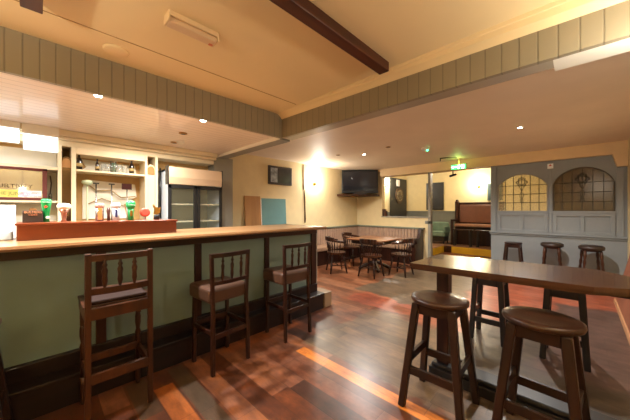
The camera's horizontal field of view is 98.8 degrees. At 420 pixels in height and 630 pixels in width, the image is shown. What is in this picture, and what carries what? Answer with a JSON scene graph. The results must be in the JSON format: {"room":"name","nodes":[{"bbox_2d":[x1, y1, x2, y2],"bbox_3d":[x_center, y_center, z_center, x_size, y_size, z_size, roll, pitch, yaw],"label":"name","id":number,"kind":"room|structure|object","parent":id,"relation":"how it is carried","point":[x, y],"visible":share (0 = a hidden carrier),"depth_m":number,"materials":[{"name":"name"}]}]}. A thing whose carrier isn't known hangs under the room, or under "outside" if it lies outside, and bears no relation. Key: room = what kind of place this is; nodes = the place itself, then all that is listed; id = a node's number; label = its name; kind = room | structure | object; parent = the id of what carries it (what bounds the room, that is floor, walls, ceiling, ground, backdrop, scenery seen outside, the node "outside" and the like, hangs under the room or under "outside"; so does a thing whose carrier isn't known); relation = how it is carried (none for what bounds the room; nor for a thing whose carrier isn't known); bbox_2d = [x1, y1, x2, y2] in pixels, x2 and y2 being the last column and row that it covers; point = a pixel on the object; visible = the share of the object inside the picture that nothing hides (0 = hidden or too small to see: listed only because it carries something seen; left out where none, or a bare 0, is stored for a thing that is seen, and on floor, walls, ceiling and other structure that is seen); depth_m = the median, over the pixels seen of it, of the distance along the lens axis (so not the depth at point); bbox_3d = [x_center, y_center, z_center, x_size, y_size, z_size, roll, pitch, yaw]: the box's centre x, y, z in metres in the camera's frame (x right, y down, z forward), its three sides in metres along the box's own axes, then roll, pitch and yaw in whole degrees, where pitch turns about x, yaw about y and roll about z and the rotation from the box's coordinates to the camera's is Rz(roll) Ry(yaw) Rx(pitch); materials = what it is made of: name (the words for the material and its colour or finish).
{"room":"bar","nodes":[
{"label":"bar","id":0,"kind":"room"},
{"bbox_2d":[0,143,207,220],"bbox_3d":[-3.377,0.195,3.469,0.120,2.450,4.020,0,0,44],"label":"wall","id":1,"kind":"structure","parent":0,"point":[65,153],"depth_m":3.85,"materials":[{"name":"paint"}]},
{"bbox_2d":[0,123,216,165],"bbox_3d":[-3.189,-0.870,3.354,0.450,0.180,3.920,0,0,44],"label":"trim","id":2,"kind":"structure","parent":1,"relation":"attached to","point":[67,139],"depth_m":3.75,"materials":[{"name":"beige paint"}]},
{"bbox_2d":[217,137,278,157],"bbox_3d":[-1.147,-0.948,4.177,1.910,0.055,0.025,0,0,44],"label":"trim","id":3,"kind":"structure","parent":1,"relation":"attached to","point":[273,138],"depth_m":3.98,"materials":[{"name":"white paint"}]},
{"bbox_2d":[0,72,272,154],"bbox_3d":[-2.671,-0.995,2.761,2.120,0.070,4.200,0,0,44],"label":"ceiling","id":4,"kind":"structure","parent":0,"point":[22,100],"depth_m":2.83,"materials":[{"name":"paint"}]},
{"bbox_2d":[0,119,19,142],"bbox_3d":[-3.372,-0.850,2.875,0.100,0.220,0.316,0,0,44],"label":"light","id":5,"kind":"object","parent":4,"relation":"attached to","point":[9,130],"visible":0.98,"depth_m":2.90,"materials":[{"name":"white"}]},
{"bbox_2d":[0,126,18,142],"bbox_3d":[-3.372,-0.815,2.875,0.080,0.150,0.300,0,0,44],"label":"diffuser","id":6,"kind":"object","parent":5,"relation":"attached to","point":[7,133],"depth_m":2.91,"materials":[{"name":"white"}]},
{"bbox_2d":[22,123,58,152],"bbox_3d":[-3.147,-0.820,3.103,0.100,0.280,0.296,0,0,44],"label":"light","id":7,"kind":"object","parent":4,"relation":"attached to","point":[35,137],"visible":1,"depth_m":3.07,"materials":[{"name":"white"}]},
{"bbox_2d":[23,133,57,152],"bbox_3d":[-3.147,-0.765,3.103,0.080,0.170,0.280,0,0,44],"label":"diffuser","id":8,"kind":"object","parent":7,"relation":"attached to","point":[44,142],"depth_m":3.08,"materials":[{"name":"white"}]},
{"bbox_2d":[208,158,232,226],"bbox_3d":[-1.904,0.245,5.091,0.750,2.350,0.360,0,0,44],"label":"wall pier","id":9,"kind":"object","parent":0,"point":[220,164],"visible":0.29,"depth_m":4.87,"materials":[{"name":"grey paint"}]},
{"bbox_2d":[0,0,555,113],"bbox_3d":[-0.435,-1.265,-0.336,5.350,0.080,5.510,0,0,44],"label":"ceiling","id":10,"kind":"structure","parent":0,"point":[261,46],"depth_m":1.87,"materials":[{"name":"beige paint"}]},
{"bbox_2d":[19,0,42,13],"bbox_3d":[0.041,-1.180,-0.087,4.620,0.100,0.090,0,0,44],"label":"beam","id":11,"kind":"structure","parent":10,"relation":"attached to","point":[34,5],"depth_m":1.49,"materials":[{"name":"wood"}]},
{"bbox_2d":[102,43,128,56],"bbox_3d":[-1.526,-1.217,2.071,0.170,0.016,0.170,0,0,44],"label":"cover plate","id":12,"kind":"object","parent":10,"relation":"attached to","point":[112,49],"visible":1,"depth_m":2.05,"materials":[{"name":"beige paint"}]},
{"bbox_2d":[0,26,281,138],"bbox_3d":[-1.875,-1.083,2.044,0.040,0.305,4.090,0,0,44],"label":"trim","id":13,"kind":"structure","parent":10,"relation":"attached to","point":[23,55],"depth_m":2.25,"materials":[{"name":"wood"}]},
{"bbox_2d":[15,0,295,104],"bbox_3d":[-2.034,-1.224,1.282,0.006,0.003,5.180,0,0,44],"label":"trim","id":14,"kind":"structure","parent":10,"relation":"attached to","point":[15,0],"depth_m":2.06,"materials":[{"name":"wood"}]},
{"bbox_2d":[164,9,218,46],"bbox_3d":[-0.810,-1.192,1.790,0.095,0.074,0.324,0,0,44],"label":"emergency light","id":15,"kind":"object","parent":10,"relation":"attached to","point":[173,20],"visible":1,"depth_m":1.75,"materials":[{"name":"beige paint"}]},
{"bbox_2d":[167,17,216,44],"bbox_3d":[-0.811,-1.177,1.791,0.077,0.035,0.300,0,0,44],"label":"diffuser","id":16,"kind":"object","parent":15,"relation":"attached to","point":[182,25],"depth_m":1.76,"materials":[{"name":"plastic"}]},
{"bbox_2d":[270,0,388,74],"bbox_3d":[-1.143,-1.190,0.513,0.090,0.080,4.930,0,0,44],"label":"beam","id":17,"kind":"structure","parent":10,"relation":"attached to","point":[305,11],"depth_m":1.77,"materials":[{"name":"wood"}]},
{"bbox_2d":[229,154,356,226],"bbox_3d":[-0.371,0.070,7.146,0.120,2.700,5.080,0,0,44],"label":"wall","id":18,"kind":"structure","parent":0,"point":[323,206],"depth_m":7.03,"materials":[{"name":"beige paint"}]},
{"bbox_2d":[218,138,289,158],"bbox_3d":[-1.258,-1.100,4.422,2.410,0.360,0.170,0,0,44],"label":"trim","id":19,"kind":"structure","parent":18,"relation":"attached to","point":[281,140],"depth_m":4.04,"materials":[{"name":"grey paint"}]},
{"bbox_2d":[268,165,291,185],"bbox_3d":[-0.840,-0.830,6.555,0.035,0.440,0.720,0,0,44],"label":"wall picture","id":20,"kind":"object","parent":18,"relation":"attached to","point":[277,175],"visible":1,"depth_m":6.52},
{"bbox_2d":[271,167,277,181],"bbox_3d":[-0.969,-0.830,6.402,0.003,0.340,0.200,0,0,44],"label":"print","id":21,"kind":"object","parent":20,"relation":"attached to","point":[274,170],"depth_m":6.41},
{"bbox_2d":[303,164,305,222],"bbox_3d":[-0.274,-0.430,7.140,0.080,1.540,0.090,0,0,8],"label":"cable","id":22,"kind":"object","parent":18,"relation":"attached to","point":[303,164],"visible":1,"depth_m":7.12,"materials":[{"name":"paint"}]},
{"bbox_2d":[337,194,378,196],"bbox_3d":[1.324,-0.445,8.180,0.850,0.050,1.030,0,0,44],"label":"corner shelf","id":23,"kind":"object","parent":18,"relation":"attached to","point":[345,195],"visible":1,"depth_m":8.07,"materials":[{"name":"brown wood"}]},
{"bbox_2d":[342,170,377,193],"bbox_3d":[1.364,-0.841,8.242,1.080,0.738,0.216,0,0,4],"label":"television","id":24,"kind":"object","parent":23,"relation":"on","point":[353,181],"visible":0.98,"depth_m":8.13,"materials":[{"name":"black plastic"}]},
{"bbox_2d":[32,252,629,419],"bbox_3d":[1.172,1.460,3.264,8.100,0.080,12.900,0,0,44],"label":"floor","id":25,"kind":"structure","parent":0,"point":[349,366],"depth_m":2.48,"materials":[{"name":"wood"}]},
{"bbox_2d":[0,317,12,419],"bbox_3d":[-1.958,1.030,1.452,0.439,0.787,0.438,0,0,44],"label":"stool","id":26,"kind":"object","parent":25,"relation":"on","point":[5,406],"visible":1,"depth_m":1.68,"materials":[{"name":"brown wood"}]},
{"bbox_2d":[0,145,157,236],"bbox_3d":[-3.472,0.320,3.030,0.360,2.200,3.060,0,0,44],"label":"shelving","id":27,"kind":"object","parent":25,"relation":"on","point":[66,170],"visible":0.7,"depth_m":3.51,"materials":[{"name":"beige paint"}]},
{"bbox_2d":[0,166,46,199],"bbox_3d":[-3.413,-0.296,2.929,0.045,0.368,0.720,0,0,44],"label":"poster","id":28,"kind":"object","parent":27,"relation":"on","point":[16,183],"visible":1,"depth_m":3.04,"materials":[{"name":"white paper"}]},
{"bbox_2d":[48,176,51,198],"bbox_3d":[-3.323,-0.280,3.388,0.040,0.301,0.040,0,0,44],"label":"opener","id":29,"kind":"object","parent":27,"relation":"hanging from","point":[49,194],"visible":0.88,"depth_m":3.39,"materials":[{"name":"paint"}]},
{"bbox_2d":[76,155,82,169],"bbox_3d":[-3.009,-0.618,3.444,0.070,0.215,0.070,0,0,44],"label":"beer bottle","id":30,"kind":"object","parent":27,"relation":"on","point":[79,163],"visible":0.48,"depth_m":3.42,"materials":[{"name":"brown glass"}]},
{"bbox_2d":[81,180,92,220],"bbox_3d":[-2.953,0.035,3.501,0.116,0.850,0.116,0,0,44],"label":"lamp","id":31,"kind":"object","parent":27,"relation":"on","point":[87,183],"visible":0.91,"depth_m":3.49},
{"bbox_2d":[93,183,98,202],"bbox_3d":[-2.865,0.052,3.534,0.040,0.815,0.060,0,0,44],"label":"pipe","id":32,"kind":"object","parent":27,"relation":"on","point":[93,183],"visible":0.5,"depth_m":3.53,"materials":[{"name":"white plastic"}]},
{"bbox_2d":[95,159,98,170],"bbox_3d":[-2.882,-0.593,3.574,0.045,0.165,0.045,0,0,44],"label":"beer bottle","id":33,"kind":"object","parent":27,"relation":"on","point":[97,163],"visible":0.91,"depth_m":3.56,"materials":[{"name":"brown glass"}]},
{"bbox_2d":[88,185,135,209],"bbox_3d":[-2.885,-0.190,3.824,0.588,0.391,0.030,0,0,-44],"label":"pipe","id":34,"kind":"object","parent":27,"relation":"attached to","point":[90,185],"visible":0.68,"depth_m":3.79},
{"bbox_2d":[109,184,114,219],"bbox_3d":[-2.749,0.052,3.651,0.040,0.815,0.060,0,0,44],"label":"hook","id":35,"kind":"object","parent":27,"relation":"on","point":[109,184],"visible":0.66,"depth_m":3.65,"materials":[{"name":"grey metal"}]},
{"bbox_2d":[110,161,116,171],"bbox_3d":[-2.761,-0.587,3.697,0.074,0.153,0.074,0,0,44],"label":"glass","id":36,"kind":"object","parent":27,"relation":"on","point":[113,166],"visible":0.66,"depth_m":3.68,"materials":[{"name":"glass"}]},
{"bbox_2d":[122,184,131,219],"bbox_3d":[-2.622,0.048,3.760,0.012,0.825,0.115,0,0,44],"label":"sign","id":37,"kind":"object","parent":27,"relation":"on","point":[126,187],"visible":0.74,"depth_m":3.76,"materials":[{"name":"wood"}]},
{"bbox_2d":[129,161,133,173],"bbox_3d":[-2.614,-0.613,3.847,0.062,0.205,0.062,0,0,44],"label":"beer bottle","id":38,"kind":"object","parent":27,"relation":"on","point":[131,166],"visible":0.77,"depth_m":3.83,"materials":[{"name":"brown glass"}]},
{"bbox_2d":[77,248,152,419],"bbox_3d":[-1.466,0.853,1.991,0.418,1.135,0.400,0,0,44],"label":"bar chair","id":39,"kind":"object","parent":25,"relation":"on","point":[106,294],"visible":1,"depth_m":1.89,"materials":[{"name":"brown wood"}]},
{"bbox_2d":[0,229,324,419],"bbox_3d":[-1.644,0.845,2.594,0.720,1.150,4.400,0,0,44],"label":"bar","id":40,"kind":"object","parent":25,"relation":"on","point":[40,342],"visible":0.77,"depth_m":2.25,"materials":[{"name":"green paint"}]},
{"bbox_2d":[0,224,326,252],"bbox_3d":[-1.709,0.250,2.553,0.885,0.040,4.450,0,0,44],"label":"countertop","id":41,"kind":"structure","parent":40,"relation":"on","point":[13,245],"depth_m":2.34,"materials":[{"name":"brown wood"}]},
{"bbox_2d":[0,230,13,239],"bbox_3d":[-2.483,0.197,2.038,0.200,0.063,0.270,0,0,44],"label":"tray","id":42,"kind":"object","parent":41,"relation":"on","point":[9,234],"visible":1,"depth_m":2.05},
{"bbox_2d":[0,205,15,237],"bbox_3d":[-2.541,0.095,2.144,0.010,0.270,0.220,0,0,44],"label":"paper notice","id":43,"kind":"object","parent":41,"relation":"on","point":[7,212],"visible":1,"depth_m":2.19,"materials":[{"name":"paper"}]},
{"bbox_2d":[14,219,177,240],"bbox_3d":[-1.904,0.164,2.471,0.320,0.132,1.120,0,0,44],"label":"bar upstand","id":44,"kind":"object","parent":41,"relation":"on","point":[31,231],"visible":1,"depth_m":2.28,"materials":[{"name":"brown wood"}]},
{"bbox_2d":[22,208,42,222],"bbox_3d":[-2.245,0.041,2.150,0.083,0.115,0.113,0,0,44],"label":"sign","id":45,"kind":"object","parent":44,"relation":"on","point":[32,215],"visible":0.99,"depth_m":2.12,"materials":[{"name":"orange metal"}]},
{"bbox_2d":[40,199,51,221],"bbox_3d":[-2.208,0.003,2.217,0.069,0.190,0.066,0,0,44],"label":"tap","id":46,"kind":"object","parent":44,"relation":"on","point":[45,203],"visible":1,"depth_m":2.20,"materials":[{"name":"green plastic"}]},
{"bbox_2d":[56,203,70,221],"bbox_3d":[-2.113,0.021,2.273,0.092,0.153,0.092,0,0,44],"label":"tap","id":47,"kind":"object","parent":44,"relation":"on","point":[63,208],"visible":1,"depth_m":2.26,"materials":[{"name":"brown metal"}]},
{"bbox_2d":[94,203,104,220],"bbox_3d":[-1.948,0.018,2.441,0.074,0.160,0.074,0,0,44],"label":"tap","id":48,"kind":"object","parent":44,"relation":"on","point":[99,207],"visible":1,"depth_m":2.42,"materials":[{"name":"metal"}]},
{"bbox_2d":[106,208,110,220],"bbox_3d":[-1.902,0.038,2.488,0.032,0.120,0.032,0,0,44],"label":"tap","id":49,"kind":"object","parent":44,"relation":"on","point":[108,210],"visible":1,"depth_m":2.48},
{"bbox_2d":[110,202,120,220],"bbox_3d":[-1.864,0.013,2.526,0.080,0.170,0.080,0,0,44],"label":"tap","id":50,"kind":"object","parent":44,"relation":"on","point":[115,206],"visible":0.99,"depth_m":2.50,"materials":[{"name":"plastic"}]},
{"bbox_2d":[126,200,135,219],"bbox_3d":[-1.781,0.003,2.609,0.085,0.190,0.082,0,0,44],"label":"tap","id":51,"kind":"object","parent":44,"relation":"on","point":[130,205],"visible":0.99,"depth_m":2.59,"materials":[{"name":"green plastic"}]},
{"bbox_2d":[140,208,149,219],"bbox_3d":[-1.697,0.038,2.695,0.032,0.120,0.090,0,0,44],"label":"tap","id":52,"kind":"object","parent":44,"relation":"on","point":[144,212],"visible":1,"depth_m":2.69,"materials":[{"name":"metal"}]},
{"bbox_2d":[153,204,160,219],"bbox_3d":[-1.625,0.021,2.770,0.056,0.155,0.069,0,0,44],"label":"tap","id":53,"kind":"object","parent":44,"relation":"on","point":[156,209],"visible":1,"depth_m":2.75,"materials":[{"name":"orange plastic"}]},
{"bbox_2d":[158,165,222,228],"bbox_3d":[-2.012,0.388,4.357,0.565,2.065,0.836,0,0,44],"label":"fridge","id":54,"kind":"object","parent":25,"relation":"on","point":[192,197],"visible":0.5,"depth_m":4.34,"materials":[{"name":"black plastic"}]},
{"bbox_2d":[159,168,160,217],"bbox_3d":[-2.323,-0.255,4.057,0.023,0.750,0.024,0,0,44],"label":"pole","id":55,"kind":"object","parent":54,"relation":"attached to","point":[159,168],"visible":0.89,"depth_m":4.05,"materials":[{"name":"metal"}]},
{"bbox_2d":[172,203,218,204],"bbox_3d":[-2.014,-0.086,4.359,0.458,0.021,0.750,0,0,44],"label":"shelf","id":56,"kind":"object","parent":54,"relation":"attached to","point":[172,203],"depth_m":4.42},
{"bbox_2d":[176,219,218,221],"bbox_3d":[-2.014,0.174,4.359,0.458,0.021,0.750,0,0,44],"label":"shelf","id":57,"kind":"object","parent":54,"relation":"attached to","point":[179,220],"depth_m":4.36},
{"bbox_2d":[190,249,249,377],"bbox_3d":[-0.902,0.899,2.565,0.449,1.044,0.406,0,0,39],"label":"bar chair","id":58,"kind":"object","parent":25,"relation":"on","point":[213,290],"visible":1,"depth_m":2.48,"materials":[{"name":"brown wood"}]},
{"bbox_2d":[263,242,311,343],"bbox_3d":[-0.323,0.899,3.148,0.449,1.044,0.406,0,0,44],"label":"bar chair","id":59,"kind":"object","parent":25,"relation":"on","point":[284,274],"visible":1,"depth_m":3.06,"materials":[{"name":"brown wood"}]},
{"bbox_2d":[317,288,331,307],"bbox_3d":[0.103,1.312,4.060,0.260,0.215,0.160,0,0,44],"label":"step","id":60,"kind":"structure","parent":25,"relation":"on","point":[327,297],"depth_m":3.97,"materials":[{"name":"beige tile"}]},
{"bbox_2d":[325,236,347,273],"bbox_3d":[0.467,1.012,6.208,0.474,0.823,0.535,0,0,-11],"label":"chair","id":61,"kind":"object","parent":25,"relation":"on","point":[339,252],"visible":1,"depth_m":6.07,"materials":[{"name":"brown wood"}]},
{"bbox_2d":[341,232,360,265],"bbox_3d":[0.938,1.012,7.133,0.474,0.823,0.535,0,0,40],"label":"chair","id":62,"kind":"object","parent":25,"relation":"on","point":[344,234],"visible":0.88,"depth_m":7.08,"materials":[{"name":"brown wood"}]},
{"bbox_2d":[317,225,424,265],"bbox_3d":[0.892,0.950,6.747,2.240,0.940,3.680,0,0,44],"label":"banquette","id":63,"kind":"object","parent":25,"relation":"on","point":[417,251],"visible":0.33,"depth_m":7.55,"materials":[{"name":"brown wood"}]},
{"bbox_2d":[358,238,384,278],"bbox_3d":[1.186,1.012,5.777,0.535,0.823,0.474,0,0,44],"label":"chair","id":64,"kind":"object","parent":25,"relation":"on","point":[366,241],"visible":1,"depth_m":5.65,"materials":[{"name":"brown wood"}]},
{"bbox_2d":[347,236,401,272],"bbox_3d":[1.414,1.047,6.459,0.930,0.744,0.960,0,0,44],"label":"table","id":65,"kind":"object","parent":25,"relation":"on","point":[387,240],"visible":0.63,"depth_m":6.39,"materials":[{"name":"brown wood"}]},
{"bbox_2d":[388,238,413,277],"bbox_3d":[1.909,1.012,5.904,0.474,0.823,0.535,0,0,43],"label":"chair","id":66,"kind":"object","parent":25,"relation":"on","point":[404,254],"visible":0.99,"depth_m":5.77,"materials":[{"name":"brown wood"}]},
{"bbox_2d":[398,290,479,419],"bbox_3d":[0.908,1.030,1.974,0.439,0.787,0.438,0,0,43],"label":"stool","id":67,"kind":"object","parent":25,"relation":"on","point":[446,306],"visible":1,"depth_m":1.94,"materials":[{"name":"brown wood"}]},
{"bbox_2d":[469,278,509,346],"bbox_3d":[1.955,1.054,3.013,0.351,0.736,0.351,0,0,44],"label":"stool","id":68,"kind":"object","parent":25,"relation":"on","point":[476,311],"visible":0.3,"depth_m":2.98,"materials":[{"name":"black wood"}]},
{"bbox_2d":[503,241,523,261],"bbox_3d":[4.155,1.049,5.661,0.362,0.746,0.362,0,0,44],"label":"stool","id":69,"kind":"object","parent":25,"relation":"on","point":[508,244],"visible":0.65,"depth_m":5.64,"materials":[{"name":"brown wood"}]},
{"bbox_2d":[410,254,629,419],"bbox_3d":[1.540,0.925,1.948,1.450,0.990,0.718,0,0,44],"label":"table","id":70,"kind":"object","parent":25,"relation":"on","point":[587,281],"visible":0.77,"depth_m":1.92,"materials":[{"name":"brown wood"}]},
{"bbox_2d":[492,306,590,419],"bbox_3d":[1.353,1.030,1.614,0.438,0.787,0.439,0,0,-42],"label":"stool","id":71,"kind":"object","parent":25,"relation":"on","point":[561,331],"visible":1,"depth_m":1.58,"materials":[{"name":"brown wood"}]},
{"bbox_2d":[540,242,563,265],"bbox_3d":[4.611,1.025,5.255,0.350,0.793,0.348,0,0,44],"label":"stool","id":72,"kind":"object","parent":25,"relation":"on","point":[552,245],"visible":0.64,"depth_m":5.17,"materials":[{"name":"wood"}]},
{"bbox_2d":[539,288,590,372],"bbox_3d":[2.398,1.054,2.593,0.351,0.736,0.351,0,0,44],"label":"stool","id":73,"kind":"object","parent":25,"relation":"on","point":[548,294],"visible":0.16,"depth_m":2.42,"materials":[{"name":"black wood"}]},
{"bbox_2d":[578,244,604,270],"bbox_3d":[4.958,1.025,4.844,0.350,0.793,0.348,0,0,33],"label":"stool","id":74,"kind":"object","parent":25,"relation":"on","point":[586,248],"visible":0.64,"depth_m":4.79,"materials":[{"name":"brown wood"}]},
{"bbox_2d":[614,256,629,344],"bbox_3d":[3.708,0.970,3.086,0.226,0.900,2.900,0,0,44],"label":"bench","id":75,"kind":"object","parent":25,"relation":"on","point":[622,305],"visible":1,"depth_m":3.49,"materials":[{"name":"brown wood"}]},
{"bbox_3d":[-1.132,0.913,6.085,0.280,1.015,2.100,0,0,44],"label":"wall ledge","id":76,"kind":"object","parent":25,"relation":"on","visible":0},
{"bbox_2d":[244,196,260,225],"bbox_3d":[-1.375,0.047,5.977,0.075,0.714,0.405,0,0,44],"label":"plywood board","id":77,"kind":"object","parent":76,"relation":"on","point":[252,206],"visible":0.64,"depth_m":5.96,"materials":[{"name":"wood"}]},
{"bbox_2d":[260,198,285,224],"bbox_3d":[-0.974,0.067,6.396,0.064,0.674,0.735,0,0,44],"label":"board","id":78,"kind":"object","parent":76,"relation":"on","point":[273,211],"visible":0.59,"depth_m":6.38,"materials":[{"name":"paint"}]},
{"bbox_2d":[357,173,427,258],"bbox_3d":[2.226,0.070,8.128,2.410,2.700,0.160,0,0,44],"label":"wall","id":79,"kind":"structure","parent":0,"point":[369,209],"depth_m":8.26,"materials":[{"name":"beige paint"}]},
{"bbox_2d":[425,172,432,256],"bbox_3d":[3.061,0.195,7.266,0.150,2.450,0.140,0,0,44],"label":"trim","id":80,"kind":"structure","parent":79,"relation":"attached to","point":[429,222],"depth_m":7.20,"materials":[{"name":"grey paint"}]},
{"bbox_2d":[378,140,627,177],"bbox_3d":[3.489,-1.265,6.846,5.810,0.530,0.300,0,0,44],"label":"trim","id":81,"kind":"structure","parent":79,"relation":"attached to","point":[601,149],"depth_m":5.78,"materials":[{"name":"beige paint"}]},
{"bbox_2d":[247,51,629,169],"bbox_3d":[2.430,-1.260,4.474,8.000,0.080,5.070,0,0,44],"label":"ceiling","id":82,"kind":"structure","parent":0,"point":[588,103],"depth_m":3.94,"materials":[{"name":"paint"}]},
{"bbox_2d":[285,60,553,139],"bbox_3d":[0.583,-1.105,2.643,2.630,0.350,0.130,0,0,44],"label":"trim","id":83,"kind":"structure","parent":82,"relation":"attached to","point":[548,65],"depth_m":2.19,"materials":[{"name":"grey paint"}]},
{"bbox_2d":[451,158,466,170],"bbox_3d":[3.393,-1.085,6.370,0.340,0.270,0.074,0,0,44],"label":"exit sign","id":84,"kind":"object","parent":82,"relation":"hanging from","point":[458,166],"visible":1,"depth_m":6.35,"materials":[{"name":"green plastic"}]},
{"bbox_2d":[408,168,487,175],"bbox_3d":[5.115,-1.530,8.067,7.000,0.100,3.920,0,0,44],"label":"ceiling","id":85,"kind":"structure","parent":0,"point":[483,168],"depth_m":10.38,"materials":[{"name":"beige paint"}]},
{"bbox_2d":[433,241,490,249],"bbox_3d":[5.553,1.310,8.513,7.000,0.220,2.670,0,0,44],"label":"floor","id":86,"kind":"structure","parent":0,"point":[436,244],"depth_m":9.13,"materials":[{"name":"brown carpet"}]},
{"bbox_2d":[433,222,449,243],"bbox_3d":[4.543,0.820,9.932,0.650,0.760,0.540,0,0,44],"label":"armchair","id":87,"kind":"object","parent":86,"relation":"on","point":[441,230],"visible":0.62,"depth_m":9.77,"materials":[{"name":"fabric"}]},
{"bbox_2d":[452,229,472,246],"bbox_3d":[4.898,0.920,8.959,0.600,0.560,0.250,0,0,44],"label":"table","id":88,"kind":"object","parent":86,"relation":"on","point":[455,230],"visible":0.98,"depth_m":8.86,"materials":[{"name":"brown wood"}]},
{"bbox_2d":[447,200,504,246],"bbox_3d":[5.406,0.415,9.134,1.640,1.570,0.710,0,0,44],"label":"high back settle","id":89,"kind":"object","parent":86,"relation":"on","point":[474,216],"visible":0.75,"depth_m":9.26,"materials":[{"name":"brown wood"}]},
{"bbox_2d":[475,230,490,247],"bbox_3d":[5.383,0.920,8.483,0.600,0.560,0.250,0,0,44],"label":"table","id":90,"kind":"object","parent":86,"relation":"on","point":[478,231],"visible":0.56,"depth_m":8.56,"materials":[{"name":"brown wood"}]},
{"bbox_2d":[385,168,546,211],"bbox_3d":[5.136,-0.055,8.088,7.000,2.950,3.860,0,0,44],"label":"wall","id":91,"kind":"structure","parent":0,"point":[463,187],"depth_m":10.07,"materials":[{"name":"yellow paint"}]},
{"bbox_2d":[390,177,406,215],"bbox_3d":[3.460,-0.440,11.177,0.025,1.720,1.400,0,0,44],"label":"panel","id":92,"kind":"object","parent":91,"relation":"attached to","point":[396,209],"visible":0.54,"depth_m":11.08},
{"bbox_2d":[395,188,403,202],"bbox_3d":[3.504,-0.600,11.161,0.055,0.660,0.660,0,0,44],"label":"dartboard","id":93,"kind":"object","parent":92,"relation":"attached to","point":[399,195],"visible":1,"depth_m":11.11},
{"bbox_2d":[381,216,428,217],"bbox_3d":[2.600,0.204,7.760,1.440,0.032,0.220,0,0,44],"label":"trim","id":94,"kind":"structure","parent":91,"relation":"attached to","point":[381,216],"depth_m":7.81,"materials":[{"name":"grey paint"}]},
{"bbox_2d":[382,209,387,215],"bbox_3d":[2.123,0.079,8.201,0.120,0.218,0.120,0,0,44],"label":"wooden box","id":95,"kind":"object","parent":94,"relation":"on","point":[384,212],"visible":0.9,"depth_m":8.17,"materials":[{"name":"brown wood"}]},
{"bbox_2d":[388,211,454,240],"bbox_3d":[4.455,0.730,8.715,4.950,1.380,3.720,0,0,44],"label":"trim","id":96,"kind":"structure","parent":91,"relation":"attached to","point":[438,216],"depth_m":10.77,"materials":[{"name":"wood"}]},
{"bbox_2d":[426,182,443,209],"bbox_3d":[4.838,-0.550,10.896,0.680,1.100,0.060,0,0,44],"label":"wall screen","id":97,"kind":"object","parent":91,"relation":"attached to","point":[438,188],"visible":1,"depth_m":10.79,"materials":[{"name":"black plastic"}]},
{"bbox_2d":[444,246,451,252],"bbox_3d":[4.458,1.317,9.064,0.235,0.205,0.013,0,0,44],"label":"trim","id":98,"kind":"structure","parent":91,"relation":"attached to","point":[446,248],"depth_m":9.06,"materials":[{"name":"brown wood"}]},
{"bbox_2d":[433,246,490,256],"bbox_3d":[5.047,1.317,7.817,2.848,0.205,0.968,0,0,44],"label":"trim","id":99,"kind":"structure","parent":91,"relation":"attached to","point":[471,251],"depth_m":8.60,"materials":[{"name":"yellow paint"}]},
{"bbox_2d":[487,183,502,199],"bbox_3d":[6.306,-0.640,9.466,0.460,0.600,0.043,0,0,44],"label":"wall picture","id":100,"kind":"object","parent":91,"relation":"attached to","point":[489,184],"visible":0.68,"depth_m":9.54},
{"bbox_2d":[488,185,500,198],"bbox_3d":[6.295,-0.640,9.455,0.380,0.520,0.010,0,0,44],"label":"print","id":101,"kind":"object","parent":100,"relation":"attached to","point":[489,186],"depth_m":9.54},
{"bbox_2d":[491,155,627,274],"bbox_3d":[4.827,0.205,5.534,2.063,2.430,0.100,0,0,44],"label":"wall partition","id":102,"kind":"structure","parent":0,"point":[615,254],"depth_m":5.34,"materials":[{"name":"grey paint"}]},
{"bbox_2d":[498,174,547,210],"bbox_3d":[4.474,-0.370,5.843,0.870,0.820,0.072,0,0,44],"label":"window","id":103,"kind":"structure","parent":102,"relation":"in","point":[521,178],"depth_m":5.84,"materials":[{"name":"black metal"}]},
{"bbox_2d":[547,163,552,168],"bbox_3d":[4.771,-0.890,5.475,0.090,0.100,0.010,0,0,44],"label":"notice","id":104,"kind":"object","parent":102,"relation":"attached to","point":[549,166],"visible":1,"depth_m":5.47,"materials":[{"name":"white paper"}]},
{"bbox_2d":[491,161,623,236],"bbox_3d":[4.765,-0.260,5.499,2.023,1.480,0.035,0,0,44],"label":"trim","id":105,"kind":"structure","parent":102,"relation":"attached to","point":[619,212],"depth_m":5.40,"materials":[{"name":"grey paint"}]},
{"bbox_2d":[489,231,627,240],"bbox_3d":[4.761,0.515,5.486,2.090,0.070,0.060,0,0,44],"label":"trim","id":106,"kind":"structure","parent":102,"relation":"attached to","point":[491,232],"depth_m":5.33,"materials":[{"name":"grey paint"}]},
{"bbox_2d":[612,152,627,166],"bbox_3d":[5.402,-0.890,4.786,0.185,0.240,0.159,0,0,44],"label":"trim","id":107,"kind":"structure","parent":102,"relation":"attached to","point":[621,158],"depth_m":4.73,"materials":[{"name":"beige paint"}]},
{"bbox_2d":[553,167,614,210],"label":"leaded window","id":108,"kind":"structure","parent":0,"point":[570,203],"depth_m":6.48,"materials":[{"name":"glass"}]},
{"bbox_2d":[628,138,629,258],"bbox_3d":[2.571,0.045,0.335,2.000,2.750,10.680,0,0,44],"label":"wall","id":109,"kind":"structure","parent":0,"point":[629,138],"depth_m":4.68,"materials":[{"name":"beige paint"}]},
{"bbox_2d":[278,0,626,118],"bbox_3d":[1.419,-1.149,1.624,5.250,0.152,0.075,0,0,44],"label":"trim","id":110,"kind":"structure","parent":109,"relation":"attached to","point":[556,12],"depth_m":1.89,"materials":[{"name":"beige paint"}]},
{"bbox_2d":[282,0,629,138],"bbox_3d":[1.459,-1.083,1.665,5.250,0.305,0.040,0,0,44],"label":"trim","id":111,"kind":"structure","parent":109,"relation":"attached to","point":[610,24],"depth_m":1.91,"materials":[{"name":"wood"}]},
{"bbox_2d":[553,38,629,70],"bbox_3d":[2.478,-1.105,0.826,2.620,0.350,0.190,0,0,44],"label":"ceiling light","id":112,"kind":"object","parent":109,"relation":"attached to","point":[622,46],"depth_m":1.61,"materials":[{"name":"white paint"}]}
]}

